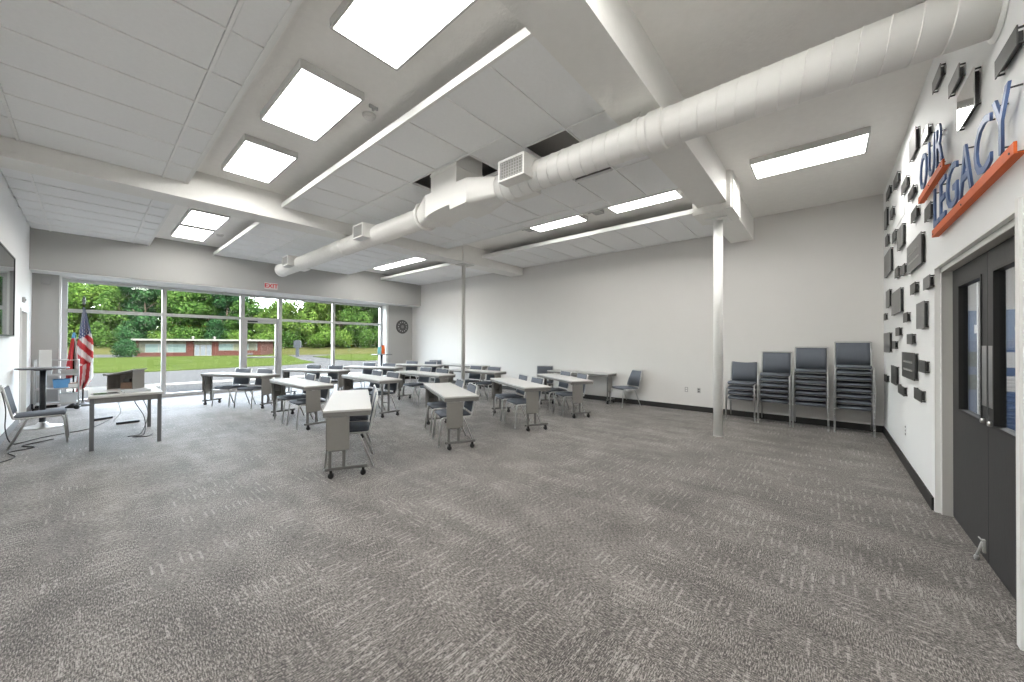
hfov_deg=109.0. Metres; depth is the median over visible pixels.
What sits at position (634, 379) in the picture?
chair
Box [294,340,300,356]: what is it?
roadside sign
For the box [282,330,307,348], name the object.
shrub
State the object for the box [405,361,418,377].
chair
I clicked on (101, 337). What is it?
shrub
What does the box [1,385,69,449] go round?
chair
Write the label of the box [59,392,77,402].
storage box
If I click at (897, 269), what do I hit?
wall plaque
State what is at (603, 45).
beam
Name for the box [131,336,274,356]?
brick building
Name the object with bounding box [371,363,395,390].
chair
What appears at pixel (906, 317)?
wall plaque
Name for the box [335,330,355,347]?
shrub
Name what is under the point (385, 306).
trim
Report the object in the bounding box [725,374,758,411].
chair
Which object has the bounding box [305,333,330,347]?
shrub
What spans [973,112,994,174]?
sign letter
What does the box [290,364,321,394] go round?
chair
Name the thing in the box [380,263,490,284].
ceiling
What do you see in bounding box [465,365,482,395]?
chair
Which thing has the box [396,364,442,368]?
table
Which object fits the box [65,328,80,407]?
flag
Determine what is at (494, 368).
chair
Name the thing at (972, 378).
print
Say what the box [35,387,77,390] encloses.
shelf
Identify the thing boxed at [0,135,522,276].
beam
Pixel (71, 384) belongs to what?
paper stack
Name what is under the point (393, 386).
chair
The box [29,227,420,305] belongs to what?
wall header
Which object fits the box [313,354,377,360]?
lawn
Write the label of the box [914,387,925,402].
wall plaque
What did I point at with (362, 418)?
chair
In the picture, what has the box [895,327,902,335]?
wall plaque
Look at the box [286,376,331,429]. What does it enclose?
chair
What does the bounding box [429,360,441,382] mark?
chair
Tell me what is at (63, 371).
tray
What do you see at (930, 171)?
sign letter
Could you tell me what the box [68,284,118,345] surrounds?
tree
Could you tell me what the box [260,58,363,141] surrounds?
ceiling light
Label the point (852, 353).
chair
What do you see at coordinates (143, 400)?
cable
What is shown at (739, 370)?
chair
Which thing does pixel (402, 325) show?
wall medallion
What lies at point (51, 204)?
ceiling
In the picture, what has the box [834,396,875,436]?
chair
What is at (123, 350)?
shrub
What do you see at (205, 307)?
tree
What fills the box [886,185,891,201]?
wall plaque
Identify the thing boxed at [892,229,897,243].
wall plaque
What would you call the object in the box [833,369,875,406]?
chair
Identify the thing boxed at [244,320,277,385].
door
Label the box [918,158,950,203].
bar
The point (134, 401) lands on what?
cable
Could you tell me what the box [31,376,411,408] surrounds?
baseboard
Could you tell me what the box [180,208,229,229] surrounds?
ceiling light
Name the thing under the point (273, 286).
exit sign
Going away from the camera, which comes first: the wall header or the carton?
the carton
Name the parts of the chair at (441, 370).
backrest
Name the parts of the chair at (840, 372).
backrest, seat, frame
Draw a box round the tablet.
[91,392,118,394]
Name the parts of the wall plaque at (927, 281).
plate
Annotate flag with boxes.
[65,328,80,407]
[76,296,92,405]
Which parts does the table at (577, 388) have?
leg panel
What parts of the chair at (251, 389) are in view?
seat, frame, backrest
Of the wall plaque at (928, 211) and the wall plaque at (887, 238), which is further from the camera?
the wall plaque at (887, 238)
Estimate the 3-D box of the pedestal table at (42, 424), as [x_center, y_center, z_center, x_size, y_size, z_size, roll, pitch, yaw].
[-8.221,0.986,6.392,0.604,1.038,0.604,0,-1,41]
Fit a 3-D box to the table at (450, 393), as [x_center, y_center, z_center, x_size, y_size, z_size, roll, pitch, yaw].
[-1.057,1.159,5.992,0.500,0.755,1.830,0,0,-22]
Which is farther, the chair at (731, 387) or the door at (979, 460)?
the chair at (731, 387)
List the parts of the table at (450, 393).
leg panel, leg panel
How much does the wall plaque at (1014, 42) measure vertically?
0.100 m
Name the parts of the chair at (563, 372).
seat, frame, backrest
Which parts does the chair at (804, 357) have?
leg, seat, frame, backrest, leg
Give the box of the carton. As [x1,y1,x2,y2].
[121,382,131,388]
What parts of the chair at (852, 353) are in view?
leg, backrest, frame, seat, leg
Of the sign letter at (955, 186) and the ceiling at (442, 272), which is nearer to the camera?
the sign letter at (955, 186)
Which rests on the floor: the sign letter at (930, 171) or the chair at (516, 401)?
the chair at (516, 401)
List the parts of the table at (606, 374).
leg panel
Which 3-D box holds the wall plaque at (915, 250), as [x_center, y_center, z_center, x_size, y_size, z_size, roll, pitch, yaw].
[4.328,-0.925,3.916,0.033,0.315,0.850,0,-1,41]
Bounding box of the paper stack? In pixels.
[68,382,77,387]
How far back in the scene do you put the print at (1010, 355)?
5.19 m
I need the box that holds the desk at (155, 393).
[88,384,163,450]
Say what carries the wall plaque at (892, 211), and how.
attached to the wall at (918, 444)
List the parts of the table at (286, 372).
leg panel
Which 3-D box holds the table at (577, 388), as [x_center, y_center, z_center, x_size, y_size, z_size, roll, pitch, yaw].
[1.134,1.185,8.235,0.500,0.755,1.830,0,0,-18]
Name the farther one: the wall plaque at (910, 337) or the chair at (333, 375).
the chair at (333, 375)
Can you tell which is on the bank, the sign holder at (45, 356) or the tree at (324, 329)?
the tree at (324, 329)
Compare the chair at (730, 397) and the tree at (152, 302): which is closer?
the chair at (730, 397)
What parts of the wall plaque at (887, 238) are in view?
plate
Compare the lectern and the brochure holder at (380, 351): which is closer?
the lectern
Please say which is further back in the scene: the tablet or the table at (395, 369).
the table at (395, 369)
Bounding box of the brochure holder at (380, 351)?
[378,345,384,353]
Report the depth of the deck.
4.86 m
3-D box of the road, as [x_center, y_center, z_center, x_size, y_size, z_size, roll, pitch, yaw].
[-63.253,2.698,120.789,226.280,1.131,420.000,0,-1,41]
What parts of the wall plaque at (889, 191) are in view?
plate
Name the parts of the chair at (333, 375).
backrest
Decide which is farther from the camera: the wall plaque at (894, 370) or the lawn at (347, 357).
the lawn at (347, 357)
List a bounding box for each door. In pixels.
[18,308,27,422]
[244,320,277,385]
[934,197,1023,650]
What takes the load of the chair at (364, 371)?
on the floor
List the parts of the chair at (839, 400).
seat, frame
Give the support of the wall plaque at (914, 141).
attached to the wall at (918, 444)
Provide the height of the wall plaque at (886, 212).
0.300 m
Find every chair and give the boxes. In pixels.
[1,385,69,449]
[211,368,251,406]
[234,368,273,408]
[274,373,315,422]
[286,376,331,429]
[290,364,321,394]
[318,365,343,398]
[324,390,377,470]
[333,384,376,449]
[350,370,382,408]
[360,362,375,387]
[369,371,399,416]
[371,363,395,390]
[401,367,431,402]
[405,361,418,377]
[416,361,436,382]
[417,368,449,404]
[424,378,464,434]
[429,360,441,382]
[432,382,477,446]
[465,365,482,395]
[474,366,501,400]
[493,373,528,420]
[504,376,543,428]
[536,365,553,397]
[539,370,571,410]
[553,372,587,416]
[610,369,641,407]
[725,361,758,406]
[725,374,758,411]
[725,385,756,416]
[725,390,756,422]
[757,351,791,399]
[757,368,791,404]
[757,377,791,410]
[757,382,791,415]
[757,387,791,421]
[757,392,791,426]
[792,346,828,396]
[792,367,828,402]
[792,373,828,408]
[792,378,828,414]
[792,384,828,419]
[792,389,828,425]
[792,395,828,431]
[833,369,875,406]
[833,375,875,412]
[833,380,875,418]
[833,386,875,424]
[833,392,875,430]
[834,341,875,394]
[834,363,875,400]
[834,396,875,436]
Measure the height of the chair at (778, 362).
0.869 m
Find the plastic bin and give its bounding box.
[53,378,70,387]
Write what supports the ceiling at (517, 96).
hanging from the ceiling at (703, 45)
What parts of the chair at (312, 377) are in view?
leg, leg, seat, frame, backrest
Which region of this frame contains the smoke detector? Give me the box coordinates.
[362,111,375,121]
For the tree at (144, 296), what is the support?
on the bank
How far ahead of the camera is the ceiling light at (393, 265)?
12.11 m
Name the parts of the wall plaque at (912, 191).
plate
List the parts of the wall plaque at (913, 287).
plate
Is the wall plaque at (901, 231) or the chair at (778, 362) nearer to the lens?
the wall plaque at (901, 231)
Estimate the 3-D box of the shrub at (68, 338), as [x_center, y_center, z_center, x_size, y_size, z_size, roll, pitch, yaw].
[-107.530,-0.371,91.309,6.756,4.601,5.994,0,0,-19]
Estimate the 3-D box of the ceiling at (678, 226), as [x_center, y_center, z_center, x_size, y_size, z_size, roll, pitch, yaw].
[1.887,-2.420,8.996,5.630,0.238,1.804,0,-1,41]
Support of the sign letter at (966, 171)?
attached to the wall at (918, 444)
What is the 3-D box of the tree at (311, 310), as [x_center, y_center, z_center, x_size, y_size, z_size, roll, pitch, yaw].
[-52.020,-6.461,94.915,12.296,17.364,12.762,0,0,-29]
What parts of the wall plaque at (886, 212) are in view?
plate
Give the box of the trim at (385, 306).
[29,269,419,406]
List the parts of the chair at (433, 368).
backrest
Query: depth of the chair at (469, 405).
5.51 m
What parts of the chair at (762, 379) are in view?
seat, backrest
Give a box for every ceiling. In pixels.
[0,0,301,183]
[0,167,174,245]
[155,0,932,274]
[213,222,415,274]
[282,27,679,248]
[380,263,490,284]
[482,209,712,267]
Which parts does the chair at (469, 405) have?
leg, leg, seat, frame, leg, backrest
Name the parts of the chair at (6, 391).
backrest, leg, frame, seat, leg, leg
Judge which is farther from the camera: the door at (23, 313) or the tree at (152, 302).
the tree at (152, 302)
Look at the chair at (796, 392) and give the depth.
6.58 m
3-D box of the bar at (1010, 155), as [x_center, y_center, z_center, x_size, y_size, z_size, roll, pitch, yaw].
[3.027,-0.924,2.430,0.056,0.060,1.820,0,-1,41]
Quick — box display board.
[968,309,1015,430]
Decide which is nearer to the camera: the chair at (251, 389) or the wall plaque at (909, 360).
the wall plaque at (909, 360)
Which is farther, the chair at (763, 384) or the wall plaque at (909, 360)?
the chair at (763, 384)
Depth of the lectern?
5.85 m
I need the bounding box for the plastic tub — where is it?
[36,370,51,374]
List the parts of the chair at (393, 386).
seat, frame, backrest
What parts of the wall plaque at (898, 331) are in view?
plate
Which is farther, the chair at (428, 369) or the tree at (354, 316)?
the tree at (354, 316)
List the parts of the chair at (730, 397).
seat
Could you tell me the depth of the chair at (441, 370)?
9.17 m
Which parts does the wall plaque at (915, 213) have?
plate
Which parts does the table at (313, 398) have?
leg panel, leg panel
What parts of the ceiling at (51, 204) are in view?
edge trim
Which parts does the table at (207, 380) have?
leg panel, leg panel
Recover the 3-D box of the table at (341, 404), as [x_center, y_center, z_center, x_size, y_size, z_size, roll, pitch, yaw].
[-2.183,1.146,4.904,0.500,0.755,1.830,0,0,-23]
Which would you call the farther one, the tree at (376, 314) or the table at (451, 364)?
the tree at (376, 314)
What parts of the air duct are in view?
grille frame, grille frame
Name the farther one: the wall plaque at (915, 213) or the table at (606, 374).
the table at (606, 374)
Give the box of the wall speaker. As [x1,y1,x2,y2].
[41,277,50,284]
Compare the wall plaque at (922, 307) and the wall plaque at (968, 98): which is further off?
the wall plaque at (922, 307)
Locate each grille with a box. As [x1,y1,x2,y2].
[42,278,48,282]
[502,155,520,178]
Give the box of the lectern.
[103,368,146,389]
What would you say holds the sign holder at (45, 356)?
on the pedestal table at (42, 424)
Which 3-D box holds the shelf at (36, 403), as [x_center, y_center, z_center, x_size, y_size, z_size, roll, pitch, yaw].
[-9.989,1.355,8.016,0.450,0.034,0.600,0,-1,41]
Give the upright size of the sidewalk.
0.340 m
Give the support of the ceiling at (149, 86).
hanging from the ceiling at (703, 45)
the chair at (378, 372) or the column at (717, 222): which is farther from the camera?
the chair at (378, 372)
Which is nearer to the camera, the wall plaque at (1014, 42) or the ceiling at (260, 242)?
the wall plaque at (1014, 42)
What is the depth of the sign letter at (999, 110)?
1.88 m
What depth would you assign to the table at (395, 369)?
11.19 m
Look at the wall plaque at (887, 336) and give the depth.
5.53 m
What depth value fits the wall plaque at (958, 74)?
2.63 m
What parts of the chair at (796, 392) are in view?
seat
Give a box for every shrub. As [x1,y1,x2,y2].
[67,331,99,346]
[92,330,117,347]
[110,338,141,356]
[111,324,144,345]
[147,329,172,338]
[172,326,206,338]
[203,328,228,338]
[227,329,254,338]
[253,332,274,345]
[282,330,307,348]
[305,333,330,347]
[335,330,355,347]
[358,327,378,347]
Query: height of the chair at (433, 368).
0.869 m
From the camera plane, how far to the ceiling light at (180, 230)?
8.45 m
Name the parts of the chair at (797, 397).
seat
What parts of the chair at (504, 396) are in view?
seat, frame, backrest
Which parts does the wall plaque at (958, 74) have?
plate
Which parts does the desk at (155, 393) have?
leg, leg, leg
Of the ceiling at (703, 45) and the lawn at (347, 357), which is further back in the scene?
the lawn at (347, 357)
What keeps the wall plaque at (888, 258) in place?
attached to the wall at (918, 444)
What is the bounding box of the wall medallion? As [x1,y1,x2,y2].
[396,320,407,333]
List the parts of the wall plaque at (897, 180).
plate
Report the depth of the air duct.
2.92 m
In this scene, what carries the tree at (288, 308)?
on the bank
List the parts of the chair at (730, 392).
seat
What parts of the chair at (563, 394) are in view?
seat, frame, backrest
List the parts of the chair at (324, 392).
leg, leg, seat, frame, backrest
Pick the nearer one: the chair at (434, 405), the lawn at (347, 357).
the chair at (434, 405)
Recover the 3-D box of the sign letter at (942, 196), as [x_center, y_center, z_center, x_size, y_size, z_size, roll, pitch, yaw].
[3.390,-1.119,2.845,0.051,0.320,0.180,0,-1,41]
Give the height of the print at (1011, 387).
0.220 m
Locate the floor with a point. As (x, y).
(632, 542)
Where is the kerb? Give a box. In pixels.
[67,372,361,390]
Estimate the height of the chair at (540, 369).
0.869 m
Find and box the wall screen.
[0,242,15,335]
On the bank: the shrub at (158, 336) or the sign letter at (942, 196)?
the shrub at (158, 336)
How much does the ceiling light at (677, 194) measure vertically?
0.080 m
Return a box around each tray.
[60,369,77,373]
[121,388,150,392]
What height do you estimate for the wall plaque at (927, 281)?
0.115 m
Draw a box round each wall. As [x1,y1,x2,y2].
[0,169,31,435]
[30,273,411,406]
[412,194,883,425]
[883,0,1023,510]
[968,267,1014,310]
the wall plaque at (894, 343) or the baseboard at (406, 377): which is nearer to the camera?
the wall plaque at (894, 343)
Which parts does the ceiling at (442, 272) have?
edge trim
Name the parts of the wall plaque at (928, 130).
plate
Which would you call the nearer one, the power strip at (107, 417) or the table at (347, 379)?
the power strip at (107, 417)
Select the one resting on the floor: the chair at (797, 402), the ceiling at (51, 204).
the chair at (797, 402)
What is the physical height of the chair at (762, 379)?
0.869 m
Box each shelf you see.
[34,399,77,405]
[35,373,77,376]
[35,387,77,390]
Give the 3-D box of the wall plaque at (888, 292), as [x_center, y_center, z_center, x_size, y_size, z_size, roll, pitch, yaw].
[5.792,-0.646,5.608,0.032,0.265,0.430,0,-1,41]
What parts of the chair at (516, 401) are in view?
leg, seat, frame, backrest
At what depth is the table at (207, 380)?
8.49 m
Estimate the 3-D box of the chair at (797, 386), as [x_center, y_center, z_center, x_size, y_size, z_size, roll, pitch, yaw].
[5.476,0.838,6.689,0.515,0.869,0.598,0,-1,41]
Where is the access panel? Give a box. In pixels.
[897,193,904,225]
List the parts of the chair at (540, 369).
frame, backrest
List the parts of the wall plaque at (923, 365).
plate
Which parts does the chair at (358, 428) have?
leg, seat, frame, leg, leg, backrest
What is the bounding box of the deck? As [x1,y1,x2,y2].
[415,131,610,188]
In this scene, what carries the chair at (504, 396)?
on the floor
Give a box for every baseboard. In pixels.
[0,404,30,444]
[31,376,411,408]
[412,376,882,432]
[883,426,933,509]
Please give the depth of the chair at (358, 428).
4.47 m
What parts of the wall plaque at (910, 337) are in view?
plate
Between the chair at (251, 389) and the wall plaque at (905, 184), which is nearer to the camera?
the wall plaque at (905, 184)
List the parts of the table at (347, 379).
leg panel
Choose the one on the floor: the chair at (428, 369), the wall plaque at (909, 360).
the chair at (428, 369)
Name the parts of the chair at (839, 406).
seat, frame, leg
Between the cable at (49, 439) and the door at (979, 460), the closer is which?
the door at (979, 460)
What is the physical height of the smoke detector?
0.055 m
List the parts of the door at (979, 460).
frame, push plate, push plate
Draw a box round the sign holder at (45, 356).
[37,350,51,367]
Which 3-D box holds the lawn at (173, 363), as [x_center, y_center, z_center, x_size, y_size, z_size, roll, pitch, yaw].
[-57.321,2.398,27.735,60.000,1.370,87.000,0,-1,41]
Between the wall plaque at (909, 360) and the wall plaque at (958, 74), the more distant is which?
the wall plaque at (909, 360)
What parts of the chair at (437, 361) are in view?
backrest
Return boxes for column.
[455,263,473,388]
[705,215,731,436]
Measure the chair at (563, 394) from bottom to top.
0.869 m
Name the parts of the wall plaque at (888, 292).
plate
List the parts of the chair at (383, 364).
backrest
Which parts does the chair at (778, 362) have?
leg, seat, frame, backrest, leg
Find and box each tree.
[67,282,101,345]
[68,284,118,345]
[90,288,134,344]
[116,286,168,343]
[149,295,196,330]
[154,290,207,338]
[179,292,225,337]
[205,294,249,337]
[221,300,259,338]
[236,297,262,332]
[250,306,269,339]
[252,310,274,346]
[262,300,302,346]
[283,314,301,345]
[284,302,336,346]
[314,304,356,346]
[339,306,378,346]
[372,308,378,333]
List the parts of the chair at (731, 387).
seat, backrest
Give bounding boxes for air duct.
[275,0,1008,276]
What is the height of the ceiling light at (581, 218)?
0.080 m
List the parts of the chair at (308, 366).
backrest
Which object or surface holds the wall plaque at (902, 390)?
attached to the wall at (918, 444)
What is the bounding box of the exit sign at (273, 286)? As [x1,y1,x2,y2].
[264,282,277,289]
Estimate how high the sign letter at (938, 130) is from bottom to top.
0.330 m
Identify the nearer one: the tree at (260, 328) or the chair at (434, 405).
the chair at (434, 405)
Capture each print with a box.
[968,352,976,366]
[969,375,976,389]
[1007,352,1014,367]
[1007,376,1015,391]
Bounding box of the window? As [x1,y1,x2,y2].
[61,278,381,404]
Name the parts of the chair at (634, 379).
seat, frame, backrest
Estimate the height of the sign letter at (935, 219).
0.320 m
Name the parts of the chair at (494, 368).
seat, backrest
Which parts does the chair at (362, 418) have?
seat, frame, backrest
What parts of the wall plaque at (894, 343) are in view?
plate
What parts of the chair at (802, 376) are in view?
seat, backrest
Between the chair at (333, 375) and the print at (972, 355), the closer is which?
the print at (972, 355)
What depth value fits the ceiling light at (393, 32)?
2.90 m
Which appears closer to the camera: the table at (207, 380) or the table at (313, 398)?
the table at (313, 398)
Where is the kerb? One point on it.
(355, 372)
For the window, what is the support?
in the wall at (45, 297)
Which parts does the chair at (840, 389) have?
backrest, seat, frame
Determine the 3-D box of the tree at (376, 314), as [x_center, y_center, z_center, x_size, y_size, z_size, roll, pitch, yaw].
[-32.355,-6.211,97.182,10.252,16.863,10.954,0,0,-7]
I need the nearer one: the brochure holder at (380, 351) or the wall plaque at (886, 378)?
the wall plaque at (886, 378)
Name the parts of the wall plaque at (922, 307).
plate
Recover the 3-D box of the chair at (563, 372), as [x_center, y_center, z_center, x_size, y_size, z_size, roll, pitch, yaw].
[1.007,1.129,8.510,0.598,0.869,0.515,0,0,-20]
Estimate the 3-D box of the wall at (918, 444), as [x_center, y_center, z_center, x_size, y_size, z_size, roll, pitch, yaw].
[3.255,-0.522,2.526,0.160,4.110,10.170,0,-1,41]
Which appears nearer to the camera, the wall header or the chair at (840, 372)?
the chair at (840, 372)
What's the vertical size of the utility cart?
1.099 m
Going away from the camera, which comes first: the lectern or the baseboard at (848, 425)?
the lectern
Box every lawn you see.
[67,355,313,372]
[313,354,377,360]
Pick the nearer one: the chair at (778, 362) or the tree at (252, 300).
the chair at (778, 362)
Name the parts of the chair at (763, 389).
seat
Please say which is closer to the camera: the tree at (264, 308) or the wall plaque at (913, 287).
the wall plaque at (913, 287)
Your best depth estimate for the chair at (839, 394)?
6.19 m
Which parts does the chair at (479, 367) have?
seat, backrest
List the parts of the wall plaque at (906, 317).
plate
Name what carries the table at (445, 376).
on the floor
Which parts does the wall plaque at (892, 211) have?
plate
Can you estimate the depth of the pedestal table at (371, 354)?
13.44 m
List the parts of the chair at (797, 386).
seat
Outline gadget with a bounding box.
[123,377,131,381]
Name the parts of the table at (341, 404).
leg panel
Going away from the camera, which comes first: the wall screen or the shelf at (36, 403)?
the wall screen
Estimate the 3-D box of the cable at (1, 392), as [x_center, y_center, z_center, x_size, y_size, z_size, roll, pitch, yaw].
[-7.402,1.116,6.125,0.381,0.781,1.794,0,0,-8]
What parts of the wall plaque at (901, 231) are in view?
plate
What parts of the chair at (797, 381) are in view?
seat, backrest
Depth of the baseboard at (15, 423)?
5.94 m
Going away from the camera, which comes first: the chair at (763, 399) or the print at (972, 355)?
the print at (972, 355)
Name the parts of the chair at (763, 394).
seat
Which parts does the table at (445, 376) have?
leg panel, leg panel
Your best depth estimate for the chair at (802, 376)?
6.55 m
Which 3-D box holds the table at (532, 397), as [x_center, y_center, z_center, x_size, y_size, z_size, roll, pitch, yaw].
[0.102,1.172,7.118,0.500,0.755,1.830,0,0,-22]
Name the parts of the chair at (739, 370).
seat, frame, backrest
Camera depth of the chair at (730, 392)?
7.29 m
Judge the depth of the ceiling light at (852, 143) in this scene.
4.86 m
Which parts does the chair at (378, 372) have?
seat, backrest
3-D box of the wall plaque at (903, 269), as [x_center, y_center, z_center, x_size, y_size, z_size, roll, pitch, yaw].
[4.838,-0.876,4.505,0.032,0.120,0.350,0,-1,41]
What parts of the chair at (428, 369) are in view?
seat, frame, backrest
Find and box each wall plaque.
[884,207,888,230]
[884,247,893,277]
[884,332,891,352]
[884,374,889,381]
[885,234,889,246]
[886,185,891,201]
[886,289,891,307]
[890,206,895,219]
[891,287,903,315]
[891,365,898,385]
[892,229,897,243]
[892,341,897,348]
[893,171,900,190]
[894,266,900,277]
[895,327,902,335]
[897,223,905,251]
[898,384,906,395]
[900,263,906,276]
[901,175,909,195]
[902,352,918,380]
[903,312,910,322]
[907,231,925,274]
[907,334,915,343]
[908,184,916,201]
[909,126,919,162]
[910,281,918,294]
[911,205,920,223]
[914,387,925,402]
[916,301,928,328]
[919,360,929,372]
[922,123,932,145]
[923,274,934,290]
[924,201,932,222]
[932,63,945,94]
[948,62,965,98]
[957,66,980,132]
[994,25,1023,79]
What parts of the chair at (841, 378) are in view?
backrest, seat, frame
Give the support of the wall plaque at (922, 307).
attached to the wall at (918, 444)
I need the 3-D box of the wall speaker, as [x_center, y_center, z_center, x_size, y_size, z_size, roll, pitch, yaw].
[-10.464,-1.353,8.193,0.055,0.160,0.140,0,-1,41]
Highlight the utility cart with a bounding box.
[32,359,79,410]
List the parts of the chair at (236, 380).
seat, frame, backrest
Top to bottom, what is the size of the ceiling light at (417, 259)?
0.080 m
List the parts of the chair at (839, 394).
seat, frame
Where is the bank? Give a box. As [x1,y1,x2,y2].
[67,343,377,354]
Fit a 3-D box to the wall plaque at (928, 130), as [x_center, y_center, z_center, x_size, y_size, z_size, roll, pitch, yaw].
[3.921,-1.948,3.446,0.032,0.100,0.270,0,-1,41]
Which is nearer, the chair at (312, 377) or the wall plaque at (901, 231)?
the wall plaque at (901, 231)
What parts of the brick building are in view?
pane, pane, panel, pane, pane, pane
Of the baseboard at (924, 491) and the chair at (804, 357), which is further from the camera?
the chair at (804, 357)
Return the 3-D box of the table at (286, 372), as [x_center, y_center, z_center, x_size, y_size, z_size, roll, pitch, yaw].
[-5.431,1.166,10.106,1.830,0.755,0.500,0,0,14]
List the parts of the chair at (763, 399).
seat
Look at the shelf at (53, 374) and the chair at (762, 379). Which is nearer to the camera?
the chair at (762, 379)
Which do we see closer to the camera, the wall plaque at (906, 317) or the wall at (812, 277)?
the wall plaque at (906, 317)
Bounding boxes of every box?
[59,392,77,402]
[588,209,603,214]
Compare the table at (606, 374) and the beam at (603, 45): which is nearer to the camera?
the beam at (603, 45)
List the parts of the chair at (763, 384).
seat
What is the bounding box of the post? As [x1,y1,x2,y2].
[977,281,979,414]
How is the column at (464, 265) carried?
on the floor
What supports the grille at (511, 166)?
attached to the air duct
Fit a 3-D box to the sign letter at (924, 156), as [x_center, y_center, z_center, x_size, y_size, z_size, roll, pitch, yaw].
[3.883,-1.593,3.416,0.051,0.330,0.320,0,-1,41]
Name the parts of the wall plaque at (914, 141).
plate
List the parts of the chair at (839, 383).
backrest, seat, frame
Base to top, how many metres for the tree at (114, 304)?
16.020 m
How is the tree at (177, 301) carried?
on the bank
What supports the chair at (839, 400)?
on the chair at (839, 406)
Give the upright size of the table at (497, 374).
0.755 m
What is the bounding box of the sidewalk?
[77,379,337,398]
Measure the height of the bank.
2.450 m
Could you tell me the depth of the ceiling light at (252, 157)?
5.07 m
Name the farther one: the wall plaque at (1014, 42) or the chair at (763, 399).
the chair at (763, 399)
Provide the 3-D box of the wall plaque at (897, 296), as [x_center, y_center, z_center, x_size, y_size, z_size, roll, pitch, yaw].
[5.219,-0.524,4.945,0.032,0.315,0.860,0,-1,41]
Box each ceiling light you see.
[171,222,214,240]
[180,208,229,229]
[221,133,297,183]
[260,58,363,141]
[330,0,477,70]
[373,263,402,269]
[394,257,426,264]
[530,214,587,231]
[608,190,682,213]
[750,126,870,179]
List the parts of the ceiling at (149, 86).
edge trim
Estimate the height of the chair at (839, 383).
0.869 m
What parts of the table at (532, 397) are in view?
leg panel, leg panel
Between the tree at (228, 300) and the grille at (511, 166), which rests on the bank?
the tree at (228, 300)
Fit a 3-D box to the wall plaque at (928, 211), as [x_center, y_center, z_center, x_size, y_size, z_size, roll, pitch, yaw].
[3.849,-1.189,3.361,0.032,0.130,0.280,0,-1,41]
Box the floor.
[0,379,1023,681]
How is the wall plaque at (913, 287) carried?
attached to the wall at (918, 444)
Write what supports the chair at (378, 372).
on the floor
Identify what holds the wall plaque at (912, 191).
attached to the wall at (918, 444)
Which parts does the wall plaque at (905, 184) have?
plate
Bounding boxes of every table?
[14,367,69,429]
[201,372,279,408]
[269,378,333,429]
[281,368,349,394]
[322,389,371,478]
[342,374,401,417]
[344,366,402,391]
[371,354,391,375]
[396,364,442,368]
[396,370,455,401]
[424,382,478,449]
[443,363,489,388]
[448,368,505,383]
[490,377,550,430]
[537,373,592,417]
[547,369,616,403]
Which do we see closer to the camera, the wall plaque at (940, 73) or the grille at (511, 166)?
the wall plaque at (940, 73)
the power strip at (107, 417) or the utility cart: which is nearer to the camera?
the power strip at (107, 417)
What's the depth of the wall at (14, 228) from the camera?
6.32 m
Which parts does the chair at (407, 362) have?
backrest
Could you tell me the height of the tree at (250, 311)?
12.478 m
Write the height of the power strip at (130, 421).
0.043 m
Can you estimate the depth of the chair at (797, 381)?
6.57 m
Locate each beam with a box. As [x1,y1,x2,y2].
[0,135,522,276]
[500,0,753,242]
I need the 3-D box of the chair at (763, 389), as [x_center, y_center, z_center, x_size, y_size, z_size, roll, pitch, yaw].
[5.082,0.939,7.044,0.515,0.869,0.598,0,-1,41]
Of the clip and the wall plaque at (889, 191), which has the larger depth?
the wall plaque at (889, 191)
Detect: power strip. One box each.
[94,416,112,420]
[116,420,139,424]
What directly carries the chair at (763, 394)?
on the chair at (763, 399)
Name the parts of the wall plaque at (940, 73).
plate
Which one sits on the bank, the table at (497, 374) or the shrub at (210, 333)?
the shrub at (210, 333)
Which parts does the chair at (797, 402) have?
leg, seat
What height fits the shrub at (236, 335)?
5.265 m
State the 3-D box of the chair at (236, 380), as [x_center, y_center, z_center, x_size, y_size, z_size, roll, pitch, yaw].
[-6.694,1.094,8.739,0.515,0.869,0.598,0,0,13]
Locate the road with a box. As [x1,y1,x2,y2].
[67,354,377,394]
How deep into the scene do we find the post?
3.75 m
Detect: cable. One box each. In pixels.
[0,439,52,462]
[1,392,109,444]
[128,400,147,436]
[133,401,152,436]
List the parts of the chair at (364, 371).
backrest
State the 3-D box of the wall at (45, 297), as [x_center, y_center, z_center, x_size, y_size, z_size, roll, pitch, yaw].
[-7.625,-0.509,11.936,0.550,4.110,9.770,0,-1,41]
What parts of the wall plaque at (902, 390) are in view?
plate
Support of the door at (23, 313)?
in the wall at (14, 228)
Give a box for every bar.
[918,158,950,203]
[932,141,1023,237]
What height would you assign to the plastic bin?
0.200 m
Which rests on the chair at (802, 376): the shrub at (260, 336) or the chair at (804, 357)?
the chair at (804, 357)
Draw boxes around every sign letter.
[920,153,927,188]
[928,132,942,176]
[933,188,938,227]
[935,123,945,167]
[939,174,946,221]
[946,160,961,207]
[959,143,973,199]
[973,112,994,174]
[992,80,1023,155]
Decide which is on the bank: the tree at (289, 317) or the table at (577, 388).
the tree at (289, 317)
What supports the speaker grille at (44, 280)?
attached to the wall speaker
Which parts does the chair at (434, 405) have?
leg, leg, seat, frame, backrest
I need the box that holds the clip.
[369,104,377,110]
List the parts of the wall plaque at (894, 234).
plate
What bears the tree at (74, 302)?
on the bank
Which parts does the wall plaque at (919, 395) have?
plate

